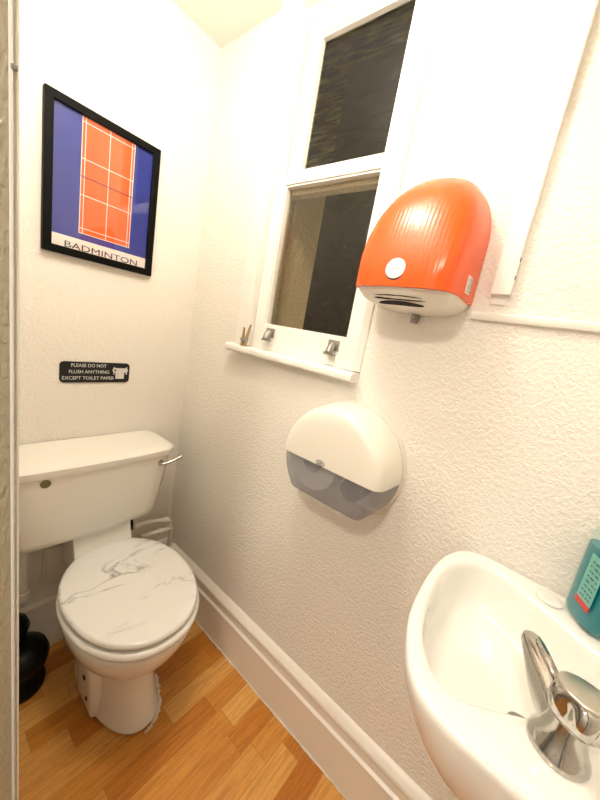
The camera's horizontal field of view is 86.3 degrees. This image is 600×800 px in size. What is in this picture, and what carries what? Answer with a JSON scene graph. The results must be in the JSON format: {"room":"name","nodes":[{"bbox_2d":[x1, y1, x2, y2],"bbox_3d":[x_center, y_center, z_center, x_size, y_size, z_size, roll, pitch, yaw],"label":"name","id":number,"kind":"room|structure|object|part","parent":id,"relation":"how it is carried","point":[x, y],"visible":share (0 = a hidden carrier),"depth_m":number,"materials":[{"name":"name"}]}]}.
{"room":"bathroom","nodes":[
{"label":"bathroom","id":0,"kind":"room"},
{"bbox_2d":[19,0,220,591],"bbox_3d":[-0.738,-0.191,1.173,0.100,2.275,0.988,19,14,36],"label":"wall","id":1,"kind":"structure","parent":0,"point":[146,67],"depth_m":1.07,"materials":[{"name":"white paint"}]},
{"bbox_2d":[42,543,66,583],"bbox_3d":[-0.898,0.609,1.227,0.012,0.145,0.140,19,14,36],"label":"access panel","id":2,"kind":"object","parent":1,"relation":"attached to","point":[54,567],"visible":0.44,"depth_m":1.19,"materials":[{"name":"white paint"}]},
{"bbox_2d":[59,361,129,382],"bbox_3d":[-0.724,-0.098,1.142,0.005,0.072,0.221,19,14,36],"label":"plaque","id":3,"kind":"object","parent":1,"relation":"attached to","point":[69,371],"visible":1,"depth_m":1.13,"materials":[{"name":"black plastic"}]},
{"bbox_2d":[19,537,172,644],"bbox_3d":[-0.880,0.813,1.309,0.052,0.235,0.728,19,14,36],"label":"baseboard","id":4,"kind":"structure","parent":1,"relation":"attached to","point":[40,608],"depth_m":1.18,"materials":[{"name":"white paint"}]},
{"bbox_2d":[40,83,160,275],"bbox_3d":[-0.619,-0.650,1.019,0.020,0.414,0.321,19,14,36],"label":"framed poster","id":5,"kind":"object","parent":1,"relation":"attached to","point":[100,180],"visible":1,"depth_m":0.99,"materials":[{"name":"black paper"}]},
{"bbox_2d":[19,620,345,799],"bbox_3d":[-0.762,1.178,0.399,1.700,0.060,2.360,19,14,36],"label":"floor","id":6,"kind":"structure","parent":0,"point":[212,737],"depth_m":1.00,"materials":[{"name":"laminate"}]},
{"bbox_2d":[19,612,49,704],"bbox_3d":[-0.911,0.761,1.043,0.156,0.430,0.164,2,14,-34],"label":"plunger","id":7,"kind":"object","parent":6,"relation":"on","point":[34,647],"visible":0.47,"depth_m":1.05,"materials":[{"name":"black plastic"}]},
{"bbox_3d":[-0.936,0.669,1.038,0.096,0.260,0.096,19,14,36],"label":"handle","id":8,"kind":"part","parent":7,"relation":"part of","materials":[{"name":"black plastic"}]},
{"bbox_2d":[19,430,198,734],"bbox_3d":[-0.614,0.615,1.069,0.627,0.825,0.522,19,14,36],"label":"toilet","id":9,"kind":"object","parent":6,"relation":"on","point":[125,604],"visible":1,"depth_m":1.01,"materials":[{"name":"ceramic"},{"name":"marble"}]},
{"bbox_2d":[19,553,30,605],"bbox_3d":[-0.951,0.576,1.098,0.044,0.280,0.044,19,14,36],"label":"pipe","id":10,"kind":"object","parent":9,"relation":"attached to","point":[24,590],"visible":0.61,"depth_m":1.10,"materials":[{"name":"white paint"}]},
{"bbox_3d":[-0.737,0.325,1.146,0.195,0.260,0.493,19,14,36],"label":"cistern tank","id":11,"kind":"part","parent":9,"relation":"part of","materials":[{"name":"white ceramic"}]},
{"bbox_3d":[-0.709,0.182,1.114,0.200,0.043,0.517,19,14,36],"label":"cistern lid","id":12,"kind":"part","parent":9,"relation":"part of","materials":[{"name":"white ceramic"}]},
{"bbox_3d":[-0.605,0.822,1.100,0.524,0.400,0.370,19,14,36],"label":"bowl","id":13,"kind":"part","parent":9,"relation":"part of","materials":[{"name":"white ceramic"}]},
{"bbox_3d":[-0.545,0.624,1.040,0.482,0.022,0.380,19,14,36],"label":"seat","id":14,"kind":"part","parent":9,"relation":"part of","materials":[{"name":"white plastic"}]},
{"bbox_3d":[-0.544,0.595,1.037,0.474,0.024,0.368,19,14,36],"label":"lid","id":15,"kind":"part","parent":9,"relation":"part of","materials":[{"name":"plastic"}]},
{"bbox_2d":[130,517,172,546],"bbox_3d":[-0.641,0.563,1.387,0.039,0.298,0.232,17,13,28],"label":"supply pipe","id":16,"kind":"object","parent":9,"relation":"attached to","point":[136,525],"visible":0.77,"depth_m":1.40,"materials":[{"name":"white paint"}]},
{"bbox_3d":[-0.503,0.234,1.236,0.090,0.040,0.032,4,13,-30],"label":"flush lever","id":17,"kind":"part","parent":9,"relation":"part of","materials":[{"name":"silver metal"}]},
{"bbox_2d":[195,620,347,799],"bbox_3d":[-0.120,1.104,1.160,1.420,0.007,0.010,19,14,36],"label":"sealant","id":18,"kind":"structure","parent":6,"relation":"on","point":[210,638],"depth_m":1.12,"materials":[{"name":"white"}]},
{"bbox_2d":[173,0,282,47],"bbox_3d":[-0.348,-1.072,-0.071,1.700,0.060,2.360,19,14,36],"label":"ceiling","id":19,"kind":"structure","parent":0,"point":[223,21],"depth_m":1.04,"materials":[{"name":"white paint"}]},
{"bbox_2d":[170,0,599,799],"bbox_3d":[0.130,0.000,1.023,1.500,2.275,0.160,19,14,36],"label":"wall","id":20,"kind":"structure","parent":0,"point":[497,424],"depth_m":0.78,"materials":[{"name":"white paint"}]},
{"bbox_2d":[171,543,432,799],"bbox_3d":[-0.088,0.995,1.141,1.445,0.233,0.023,19,14,36],"label":"baseboard","id":21,"kind":"structure","parent":20,"relation":"attached to","point":[361,770],"depth_m":1.05,"materials":[{"name":"white paint"}]},
{"bbox_2d":[224,0,441,382],"bbox_3d":[0.067,-0.630,0.967,0.542,1.058,0.145,19,14,36],"label":"window","id":22,"kind":"structure","parent":20,"relation":"in","point":[348,77],"depth_m":0.94,"materials":[{"name":"white paint"}]},
{"bbox_2d":[240,325,251,345],"bbox_3d":[-0.192,-0.228,1.119,0.037,0.076,0.015,19,14,36],"label":"wooden peg","id":23,"kind":"object","parent":22,"relation":"on","point":[244,339],"visible":1,"depth_m":1.12,"materials":[{"name":"beige wood"}]},
{"bbox_3d":[-0.025,-0.135,1.071,0.540,0.031,0.145,19,14,36],"label":"sill","id":24,"kind":"part","parent":22,"relation":"part of","materials":[{"name":"white paint"}]},
{"bbox_3d":[0.050,-0.404,0.977,0.432,0.557,0.032,19,14,36],"label":"sash","id":25,"kind":"part","parent":22,"relation":"part of","materials":[{"name":"white paint"}]},
{"bbox_3d":[0.160,-0.860,0.908,0.435,0.492,0.034,19,14,36],"label":"sash","id":26,"kind":"part","parent":22,"relation":"part of","materials":[{"name":"white paint"}]},
{"bbox_3d":[0.162,-0.852,0.914,0.319,0.396,0.004,19,14,36],"label":"pane","id":27,"kind":"part","parent":22,"relation":"part of","materials":[{"name":"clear glass"}]},
{"bbox_2d":[286,400,406,520],"bbox_3d":[0.108,0.143,0.862,0.328,0.278,0.130,19,14,36],"label":"dispenser","id":28,"kind":"object","parent":20,"relation":"attached to","point":[353,440],"visible":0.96,"depth_m":0.80,"materials":[{"name":"white plastic"}]},
{"bbox_2d":[291,452,343,489],"bbox_3d":[0.056,0.168,0.908,0.156,0.156,0.068,19,14,36],"label":"paper roll","id":29,"kind":"object","parent":28,"relation":"in","point":[311,475],"visible":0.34,"depth_m":0.89,"materials":[{"name":"beige paper"}]},
{"bbox_2d":[340,479,371,502],"bbox_3d":[0.149,0.228,0.838,0.060,0.060,0.068,19,14,36],"label":"paper roll","id":30,"kind":"object","parent":28,"relation":"in","point":[352,492],"visible":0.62,"depth_m":0.81,"materials":[{"name":"white paper"}]},
{"bbox_3d":[0.143,0.140,0.905,0.328,0.277,0.020,19,14,36],"label":"plate","id":31,"kind":"part","parent":28,"relation":"part of","materials":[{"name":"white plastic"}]},
{"bbox_2d":[410,313,419,323],"bbox_3d":[0.276,-0.199,0.771,0.014,0.026,0.031,19,14,36],"label":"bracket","id":32,"kind":"object","parent":20,"relation":"attached to","point":[414,318],"visible":0.76,"depth_m":0.77,"materials":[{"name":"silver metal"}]},
{"bbox_2d":[356,178,490,316],"bbox_3d":[0.261,-0.343,0.690,0.230,0.291,0.164,19,14,36],"label":"dryer","id":33,"kind":"object","parent":20,"relation":"attached to","point":[425,255],"visible":1,"depth_m":0.64,"materials":[{"name":"orange plastic"}]},
{"bbox_2d":[374,294,425,301],"bbox_3d":[0.203,-0.220,0.673,0.150,0.019,0.017,19,14,36],"label":"outlet","id":34,"kind":"object","parent":33,"relation":"attached to","point":[377,297],"depth_m":0.67,"materials":[{"name":"black"}]},
{"bbox_2d":[379,300,423,306],"bbox_3d":[0.214,-0.210,0.689,0.103,0.010,0.020,19,14,36],"label":"outlet","id":35,"kind":"object","parent":33,"relation":"attached to","point":[400,303],"depth_m":0.68,"materials":[{"name":"black"}]},
{"bbox_2d":[467,279,473,293],"bbox_3d":[0.352,-0.234,0.661,0.001,0.024,0.038,19,14,36],"label":"print","id":36,"kind":"object","parent":33,"relation":"attached to","point":[470,282],"depth_m":0.66,"materials":[{"name":"grey"}]},
{"bbox_2d":[404,550,599,799],"bbox_3d":[0.333,0.468,0.508,0.330,0.193,0.430,19,14,36],"label":"basin","id":37,"kind":"object","parent":20,"relation":"attached to","point":[471,705],"visible":0.87,"depth_m":0.53,"materials":[{"name":"white ceramic"}]},
{"bbox_2d":[521,630,599,782],"bbox_3d":[0.310,0.347,0.384,0.061,0.088,0.136,14,12,18],"label":"tap","id":38,"kind":"object","parent":37,"relation":"on","point":[562,729],"visible":1,"depth_m":0.34,"materials":[{"name":"silver metal"}]},
{"bbox_3d":[0.306,0.355,0.403,0.035,0.057,0.106,12,12,10],"label":"spout","id":39,"kind":"part","parent":38,"relation":"part of","materials":[{"name":"silver metal"}]},
{"bbox_3d":[0.302,0.335,0.344,0.061,0.045,0.060,19,14,36],"label":"handle","id":40,"kind":"part","parent":38,"relation":"part of","materials":[{"name":"silver metal"}]},
{"bbox_2d":[564,525,599,638],"bbox_3d":[0.527,0.276,0.539,0.061,0.238,0.086,13,12,12],"label":"soap bottle","id":41,"kind":"object","parent":37,"relation":"on","point":[583,597],"visible":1,"depth_m":0.54,"materials":[{"name":"teal plastic"}]},
{"bbox_2d":[580,561,599,602],"bbox_3d":[0.488,0.305,0.537,0.001,0.066,0.028,13,12,12],"label":"print","id":42,"kind":"object","parent":41,"relation":"on","point":[590,580],"depth_m":0.54,"materials":[{"name":"blue"}]},
{"bbox_2d":[470,311,599,332],"bbox_3d":[0.538,-0.131,0.580,0.422,0.017,0.012,19,14,36],"label":"cable conduit","id":43,"kind":"object","parent":20,"relation":"attached to","point":[587,326],"visible":1,"depth_m":0.63,"materials":[{"name":"white paint"}]},
{"bbox_2d":[490,0,599,304],"bbox_3d":[0.487,-0.597,0.587,0.037,0.822,0.018,19,14,36],"label":"cable trunking","id":44,"kind":"object","parent":20,"relation":"attached to","point":[583,12],"visible":1,"depth_m":0.60,"materials":[{"name":"white paint"}]},
{"bbox_3d":[-0.404,0.041,0.353,1.500,2.275,0.100,19,14,36],"label":"wall","id":45,"kind":"structure","parent":0,"visible":0},
{"bbox_2d":[0,0,19,799],"bbox_3d":[-0.403,0.131,0.357,0.064,2.100,0.129,19,14,36],"label":"door","id":46,"kind":"structure","parent":45,"relation":"in","point":[9,9],"depth_m":0.35,"materials":[{"name":"beige paint"}]},
{"bbox_3d":[-0.368,0.128,0.403,0.063,2.100,0.014,19,14,36],"label":"architrave","id":47,"kind":"part","parent":46,"relation":"part of","materials":[{"name":"white paint"}]},
{"label":"outside","id":48,"kind":"structure","parent":0,"visible":0},
{"bbox_2d":[302,189,376,336],"bbox_3d":[0.770,-0.522,1.786,3.100,3.200,0.100,19,14,36],"label":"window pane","id":49,"kind":"structure","parent":48,"point":[346,218],"depth_m":2.11,"materials":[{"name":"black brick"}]},
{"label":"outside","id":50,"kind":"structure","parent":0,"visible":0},
{"bbox_2d":[275,196,325,328],"bbox_3d":[0.213,-0.638,1.058,0.650,1.280,0.180,19,14,36],"label":"reveal","id":51,"kind":"structure","parent":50,"point":[307,214],"depth_m":1.21,"materials":[{"name":"beige"}]}
]}

